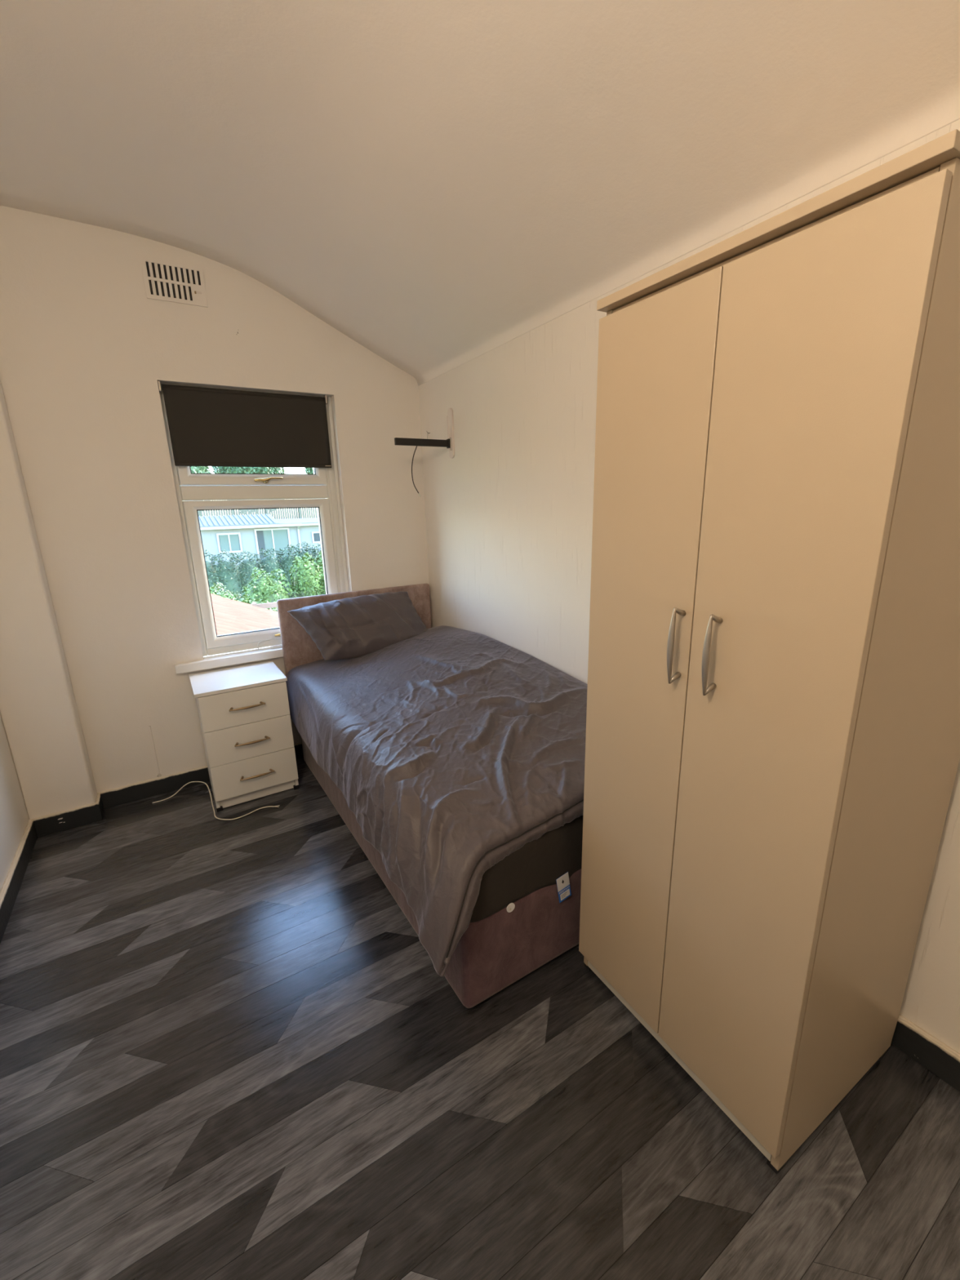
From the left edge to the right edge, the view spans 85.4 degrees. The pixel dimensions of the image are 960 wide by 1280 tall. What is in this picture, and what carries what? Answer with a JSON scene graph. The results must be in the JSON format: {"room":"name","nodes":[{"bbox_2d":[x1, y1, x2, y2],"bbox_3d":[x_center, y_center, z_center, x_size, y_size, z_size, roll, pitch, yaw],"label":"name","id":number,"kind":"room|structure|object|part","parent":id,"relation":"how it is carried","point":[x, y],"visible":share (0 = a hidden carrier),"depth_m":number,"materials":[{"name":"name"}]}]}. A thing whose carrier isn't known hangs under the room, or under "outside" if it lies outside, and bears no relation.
{"room":"bedroom","nodes":[
{"label":"bedroom","id":0,"kind":"room"},
{"bbox_2d":[0,712,29,891],"bbox_3d":[-0.920,-0.002,0.138,0.120,2.800,4.611,-10,16,-30],"label":"wall","id":1,"kind":"structure","parent":0,"point":[14,816],"depth_m":2.11,"materials":[{"name":"paint"}]},
{"bbox_2d":[0,818,37,943],"bbox_3d":[-0.825,1.252,0.498,0.018,0.087,4.384,-10,16,-30],"label":"baseboard","id":2,"kind":"structure","parent":1,"relation":"attached to","point":[11,889],"depth_m":1.98,"materials":[{"name":"paint"}]},
{"bbox_2d":[0,380,97,819],"bbox_3d":[-1.953,-0.379,2.114,0.241,2.530,0.106,-10,16,-30],"label":"wall pier","id":3,"kind":"object","parent":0,"point":[39,713],"visible":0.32,"depth_m":2.21,"materials":[{"name":"paint"}]},
{"bbox_2d":[31,791,101,819],"bbox_3d":[-1.897,0.763,2.398,0.244,0.010,0.109,-10,16,-30],"label":"trim","id":4,"kind":"structure","parent":3,"relation":"attached to","point":[100,793],"depth_m":2.37,"materials":[{"name":"beige paint"}]},
{"bbox_2d":[33,803,102,836],"bbox_3d":[-1.871,0.815,2.369,0.238,0.087,0.017,-10,16,-30],"label":"baseboard","id":5,"kind":"object","parent":3,"relation":"attached to","point":[82,815],"visible":1,"depth_m":2.36,"materials":[{"name":"paint"}]},
{"bbox_2d":[0,205,429,792],"bbox_3d":[-1.261,-0.632,2.684,2.309,2.800,0.206,-10,16,-30],"label":"wall","id":6,"kind":"structure","parent":0,"point":[85,351],"depth_m":2.39,"materials":[{"name":"paint"}]},
{"bbox_2d":[95,794,103,817],"bbox_3d":[-1.803,0.787,2.470,0.013,0.087,0.090,-10,16,-30],"label":"baseboard","id":7,"kind":"structure","parent":6,"relation":"attached to","point":[100,802],"depth_m":2.47,"materials":[{"name":"paint"}]},
{"bbox_2d":[148,725,159,777],"bbox_3d":[-1.625,0.558,2.600,0.008,0.275,0.007,-10,16,-30],"label":"cable trunking","id":8,"kind":"object","parent":6,"relation":"attached to","point":[149,726],"visible":1,"depth_m":2.60,"materials":[{"name":"paint"}]},
{"bbox_2d":[140,257,207,306],"bbox_3d":[-1.339,-1.568,2.287,0.235,0.153,0.011,-10,16,-30],"label":"air vent","id":9,"kind":"object","parent":6,"relation":"in","point":[164,281],"visible":1,"depth_m":2.29,"materials":[{"name":"white plastic"}]},
{"bbox_2d":[97,742,303,808],"bbox_3d":[-1.061,0.637,2.973,1.828,0.087,0.016,-10,16,-30],"label":"baseboard","id":10,"kind":"structure","parent":6,"relation":"attached to","point":[129,793],"depth_m":2.62,"materials":[{"name":"paint"}]},
{"bbox_2d":[159,383,348,674],"bbox_3d":[-1.108,-0.590,2.728,1.059,1.365,0.167,-10,16,-30],"label":"window","id":11,"kind":"structure","parent":6,"relation":"in","point":[320,490],"depth_m":2.70,"materials":[{"name":"white plastic"}]},
{"bbox_3d":[-1.070,0.057,2.860,1.059,0.044,0.097,-10,16,-30],"label":"sill","id":12,"kind":"part","parent":11,"relation":"part of","materials":[{"name":"white paint"}]},
{"bbox_2d":[157,381,331,467],"bbox_3d":[-1.126,-1.049,2.586,0.764,0.364,0.033,-10,16,-30],"label":"roller blind","id":13,"kind":"object","parent":11,"relation":"attached to","point":[208,426],"visible":0.99,"depth_m":2.56,"materials":[{"name":"grey fabric"}]},
{"bbox_3d":[-1.155,-1.002,2.641,0.706,0.416,0.064,-10,16,-30],"label":"sash","id":14,"kind":"part","parent":11,"relation":"part of","materials":[{"name":"white plastic"}]},
{"bbox_3d":[-1.135,-0.371,2.800,0.706,0.738,0.064,-10,16,-30],"label":"sash","id":15,"kind":"part","parent":11,"relation":"part of","materials":[{"name":"white plastic"}]},
{"bbox_3d":[-1.085,-0.821,2.675,0.139,0.032,0.026,-8,15,-24],"label":"handle","id":16,"kind":"part","parent":11,"relation":"part of","materials":[{"name":"gold metal"}]},
{"bbox_2d":[257,640,282,649],"bbox_3d":[-1.096,0.017,2.835,0.218,0.047,0.033,-10,16,-30],"label":"cable","id":17,"kind":"object","parent":11,"relation":"on","point":[280,645],"visible":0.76,"depth_m":2.81,"materials":[{"name":"white plastic"}]},
{"bbox_2d":[186,498,318,519],"bbox_3d":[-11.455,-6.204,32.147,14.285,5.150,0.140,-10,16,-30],"label":"fence","id":18,"kind":"object","parent":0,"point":[300,513],"visible":0.02,"depth_m":31.32,"materials":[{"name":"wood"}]},
{"bbox_3d":[-11.005,-6.280,32.392,0.120,5.150,0.100,-10,16,-30],"label":"post","id":19,"kind":"part","parent":18,"relation":"part of","materials":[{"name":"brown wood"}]},
{"bbox_2d":[0,756,959,1279],"bbox_3d":[0.047,1.194,1.044,2.269,0.120,4.631,-10,16,-30],"label":"floor","id":20,"kind":"structure","parent":0,"point":[228,1050],"depth_m":1.21,"materials":[{"name":"grey laminate"}]},
{"bbox_2d":[152,781,279,820],"bbox_3d":[-1.284,0.777,2.521,0.631,0.048,0.183,4,15,21],"label":"cord","id":21,"kind":"object","parent":20,"relation":"on","point":[191,781],"visible":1,"depth_m":2.49,"materials":[{"name":"white plastic"}]},
{"bbox_2d":[188,660,299,812],"bbox_3d":[-1.172,0.469,2.606,0.396,0.598,0.401,-10,16,-30],"label":"chest","id":22,"kind":"object","parent":20,"relation":"on","point":[244,715],"visible":1,"depth_m":2.47,"materials":[{"name":"white laminate"}]},
{"bbox_3d":[-1.337,0.493,2.538,0.015,0.570,0.343,-10,16,-30],"label":"panel","id":23,"kind":"part","parent":22,"relation":"part of","materials":[{"name":"white laminate"}]},
{"bbox_3d":[-1.093,0.308,2.432,0.376,0.168,0.018,-10,16,-30],"label":"drawer","id":24,"kind":"part","parent":22,"relation":"part of","materials":[{"name":"white laminate"}]},
{"bbox_3d":[-1.078,0.308,2.410,0.156,0.012,0.039,-10,16,-30],"label":"handle","id":25,"kind":"part","parent":22,"relation":"part of","materials":[{"name":"brown metal"}]},
{"bbox_3d":[-1.087,0.474,2.474,0.376,0.170,0.018,-10,16,-30],"label":"drawer","id":26,"kind":"part","parent":22,"relation":"part of","materials":[{"name":"white laminate"}]},
{"bbox_3d":[-1.072,0.478,2.452,0.156,0.012,0.039,-10,16,-30],"label":"handle","id":27,"kind":"part","parent":22,"relation":"part of","materials":[{"name":"brown metal"}]},
{"bbox_3d":[-1.082,0.644,2.517,0.376,0.174,0.018,-10,16,-30],"label":"drawer","id":28,"kind":"part","parent":22,"relation":"part of","materials":[{"name":"white laminate"}]},
{"bbox_3d":[-1.067,0.646,2.495,0.156,0.012,0.039,-10,16,-30],"label":"handle","id":29,"kind":"part","parent":22,"relation":"part of","materials":[{"name":"brown metal"}]},
{"bbox_3d":[-1.029,0.437,2.722,0.015,0.570,0.343,-10,16,-30],"label":"panel","id":30,"kind":"part","parent":22,"relation":"part of","materials":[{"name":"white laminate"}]},
{"bbox_2d":[276,583,581,1008],"bbox_3d":[-0.191,0.343,2.311,0.892,0.919,1.884,-10,16,-30],"label":"bed","id":31,"kind":"object","parent":20,"relation":"on","point":[495,952],"visible":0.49,"depth_m":1.54,"materials":[{"name":"fabric"}]},
{"bbox_3d":[-0.683,0.022,3.038,0.892,0.623,0.039,-10,16,-30],"label":"headboard","id":32,"kind":"part","parent":31,"relation":"part of","materials":[{"name":"fabric"}]},
{"bbox_2d":[469,815,582,922],"bbox_3d":[-0.155,0.458,2.300,0.866,0.275,1.795,-10,16,-30],"label":"mattress","id":33,"kind":"object","parent":31,"relation":"on","point":[551,859],"visible":0.16,"depth_m":1.47,"materials":[{"name":"black fabric"}]},
{"bbox_2d":[285,625,587,977],"bbox_3d":[-0.190,0.345,2.241,0.983,0.484,1.883,-10,16,-30],"label":"duvet","id":34,"kind":"object","parent":33,"relation":"on","point":[451,751],"visible":0.92,"depth_m":1.75,"materials":[{"name":"grey fabric"}]},
{"bbox_2d":[287,591,427,660],"bbox_3d":[-0.617,-0.078,2.844,0.776,0.310,0.243,-10,16,-30],"label":"pillow","id":35,"kind":"object","parent":34,"relation":"on","point":[348,628],"visible":0.89,"depth_m":2.77,"materials":[{"name":"grey fabric"}]},
{"bbox_3d":[0.253,0.756,1.546,0.036,0.022,0.001,-20,21,-27],"label":"tag panel","id":36,"kind":"part","parent":33,"relation":"part of","materials":[{"name":"fabric"}]},
{"bbox_2d":[578,128,959,1174],"bbox_3d":[0.633,0.158,1.203,0.557,1.766,0.602,-10,17,-29],"label":"wardrobe","id":37,"kind":"object","parent":20,"relation":"on","point":[772,740],"visible":1,"depth_m":0.95,"materials":[{"name":"beige laminate"}]},
{"bbox_3d":[0.511,0.096,1.459,0.499,1.735,0.016,-10,17,-29],"label":"panel","id":38,"kind":"part","parent":37,"relation":"part of","materials":[{"name":"beige laminate"}]},
{"bbox_3d":[0.356,0.146,1.211,0.018,1.665,0.293,-10,17,-29],"label":"door","id":39,"kind":"part","parent":37,"relation":"part of","materials":[{"name":"beige laminate"}]},
{"bbox_3d":[0.394,0.011,1.049,0.039,0.158,0.014,-10,17,-29],"label":"handle","id":40,"kind":"part","parent":37,"relation":"part of","materials":[{"name":"silver metal"}]},
{"bbox_3d":[0.435,0.028,0.981,0.039,0.158,0.014,-10,17,-29],"label":"handle","id":41,"kind":"part","parent":37,"relation":"part of","materials":[{"name":"silver metal"}]},
{"bbox_3d":[0.627,-0.689,0.987,0.524,0.018,0.602,-10,17,-29],"label":"cornice","id":42,"kind":"part","parent":37,"relation":"part of","materials":[{"name":"beige laminate"}]},
{"bbox_3d":[0.804,0.217,0.978,0.499,1.735,0.016,-10,17,-29],"label":"panel","id":43,"kind":"part","parent":37,"relation":"part of","materials":[{"name":"beige laminate"}]},
{"bbox_2d":[0,0,959,386],"bbox_3d":[-0.077,-1.100,0.494,2.208,0.523,4.491,-10,16,-30],"label":"ceiling","id":44,"kind":"structure","parent":0,"point":[437,184],"depth_m":1.37,"materials":[{"name":"paint"}]},
{"bbox_2d":[417,119,959,1053],"bbox_3d":[0.939,-0.340,1.246,0.120,2.800,4.611,-10,16,-30],"label":"wall","id":45,"kind":"structure","parent":0,"point":[508,518],"depth_m":2.22,"materials":[{"name":"paint"}]},
{"bbox_2d":[394,408,454,497],"bbox_3d":[-0.280,-0.961,2.667,0.319,0.442,0.052,-10,16,-30],"label":"wall bracket","id":46,"kind":"object","parent":45,"relation":"attached to","point":[449,443],"visible":1,"depth_m":2.68,"materials":[{"name":"black metal"}]},
{"bbox_3d":[-0.294,-1.008,2.656,0.300,0.034,0.018,-10,16,-30],"label":"arm","id":47,"kind":"part","parent":46,"relation":"part of","materials":[{"name":"black metal"}]},
{"bbox_3d":[-0.151,-1.078,2.718,0.012,0.248,0.044,-10,16,-30],"label":"wall plate","id":48,"kind":"part","parent":46,"relation":"part of","materials":[{"name":"white plastic"}]},
{"bbox_2d":[891,1013,959,1092],"bbox_3d":[0.892,0.928,1.573,0.018,0.087,4.475,-10,16,-30],"label":"baseboard","id":49,"kind":"structure","parent":45,"relation":"attached to","point":[932,1055],"depth_m":1.26,"materials":[{"name":"paint"}]},
{"label":"outside","id":50,"kind":"structure","parent":0,"visible":0},
{"bbox_3d":[-12.904,-2.667,29.444,38.000,0.300,56.359,-10,16,-30],"label":"garden","id":51,"kind":"object","parent":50,"visible":0},
{"bbox_2d":[179,466,211,515],"bbox_3d":[-18.450,-8.657,31.030,4.934,10.877,4.471,-9,16,-28],"label":"tree","id":52,"kind":"object","parent":51,"relation":"on","point":[194,469],"visible":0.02,"depth_m":30.92,"materials":[{"name":"green plant"}]},
{"bbox_2d":[209,582,241,600],"bbox_3d":[-4.651,0.394,9.646,1.834,2.922,1.262,-1,14,2],"label":"bush","id":53,"kind":"object","parent":51,"relation":"on","point":[215,585],"visible":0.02,"depth_m":9.44,"materials":[{"name":"green plant"}]},
{"bbox_2d":[209,586,277,611],"bbox_3d":[-3.537,0.607,8.378,2.285,3.059,0.974,-13,18,-39],"label":"bush","id":54,"kind":"object","parent":51,"relation":"on","point":[233,597],"visible":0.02,"depth_m":7.94,"materials":[{"name":"green plant"}]},
{"bbox_2d":[210,593,279,635],"bbox_3d":[-1.827,1.008,5.518,2.970,3.572,3.145,-10,16,-30],"label":"roof","id":55,"kind":"structure","parent":51,"relation":"on","point":[231,616],"depth_m":5.17,"materials":[{"name":"ceramic"}]},
{"bbox_2d":[211,466,284,514],"bbox_3d":[-16.175,-10.482,37.215,4.985,11.260,4.548,-10,16,-30],"label":"tree","id":56,"kind":"object","parent":51,"relation":"on","point":[216,469],"visible":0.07,"depth_m":35.34,"materials":[{"name":"green plant"}]},
{"bbox_2d":[198,513,321,564],"bbox_3d":[-11.292,-4.699,28.195,7.500,4.150,5.750,-10,16,-30],"label":"bungalow","id":57,"kind":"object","parent":51,"relation":"on","point":[236,534],"visible":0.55,"depth_m":25.49,"materials":[{"name":"white paint"}]},
{"bbox_3d":[-12.168,-4.613,24.807,0.380,0.770,0.015,-10,16,-30],"label":"pane","id":58,"kind":"part","parent":57,"relation":"part of","materials":[{"name":"grey glass"}]},
{"bbox_3d":[-11.794,-4.681,25.029,0.380,0.770,0.015,-10,16,-30],"label":"pane","id":59,"kind":"part","parent":57,"relation":"part of","materials":[{"name":"grey glass"}]},
{"bbox_3d":[-10.589,-4.300,25.886,0.675,2.260,0.015,-10,16,-30],"label":"pane","id":60,"kind":"part","parent":57,"relation":"part of","materials":[{"name":"grey glass"}]},
{"bbox_3d":[-9.965,-4.413,26.258,0.675,2.260,0.015,-10,16,-30],"label":"pane","id":61,"kind":"part","parent":57,"relation":"part of","materials":[{"name":"grey glass"}]},
{"bbox_3d":[-8.405,-5.340,27.039,0.410,0.420,0.015,-10,16,-30],"label":"pane","id":62,"kind":"part","parent":57,"relation":"part of","materials":[{"name":"grey glass"}]},
{"bbox_2d":[204,541,322,600],"bbox_3d":[-6.554,-1.395,16.574,6.628,3.348,1.920,-10,16,-30],"label":"hedge","id":63,"kind":"object","parent":51,"relation":"on","point":[234,576],"visible":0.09,"depth_m":15.71,"materials":[{"name":"green plant"}]},
{"bbox_2d":[251,601,276,608],"bbox_3d":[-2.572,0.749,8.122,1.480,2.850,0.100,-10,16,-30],"label":"rail fence","id":64,"kind":"object","parent":51,"relation":"on","point":[268,605],"visible":0.14,"depth_m":7.49,"materials":[{"name":"wood"}]},
{"bbox_2d":[239,567,298,608],"bbox_3d":[-3.650,0.255,9.584,2.019,3.160,1.537,-2,14,-3],"label":"bush","id":65,"kind":"object","parent":51,"relation":"on","point":[268,589],"visible":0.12,"depth_m":9.29,"materials":[{"name":"green plant"}]},
{"bbox_2d":[288,551,325,597],"bbox_3d":[-2.747,-0.072,10.335,1.812,3.372,1.418,-10,16,-30],"label":"bush","id":66,"kind":"object","parent":51,"relation":"on","point":[308,578],"visible":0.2,"depth_m":9.71,"materials":[{"name":"green plant"}]},
{"bbox_2d":[304,467,313,474],"bbox_3d":[-9.711,-10.485,36.654,5.049,11.143,4.448,-12,17,-34],"label":"tree","id":67,"kind":"object","parent":51,"relation":"on","point":[308,470],"visible":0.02,"depth_m":35.15,"materials":[{"name":"green plant"}]}
]}

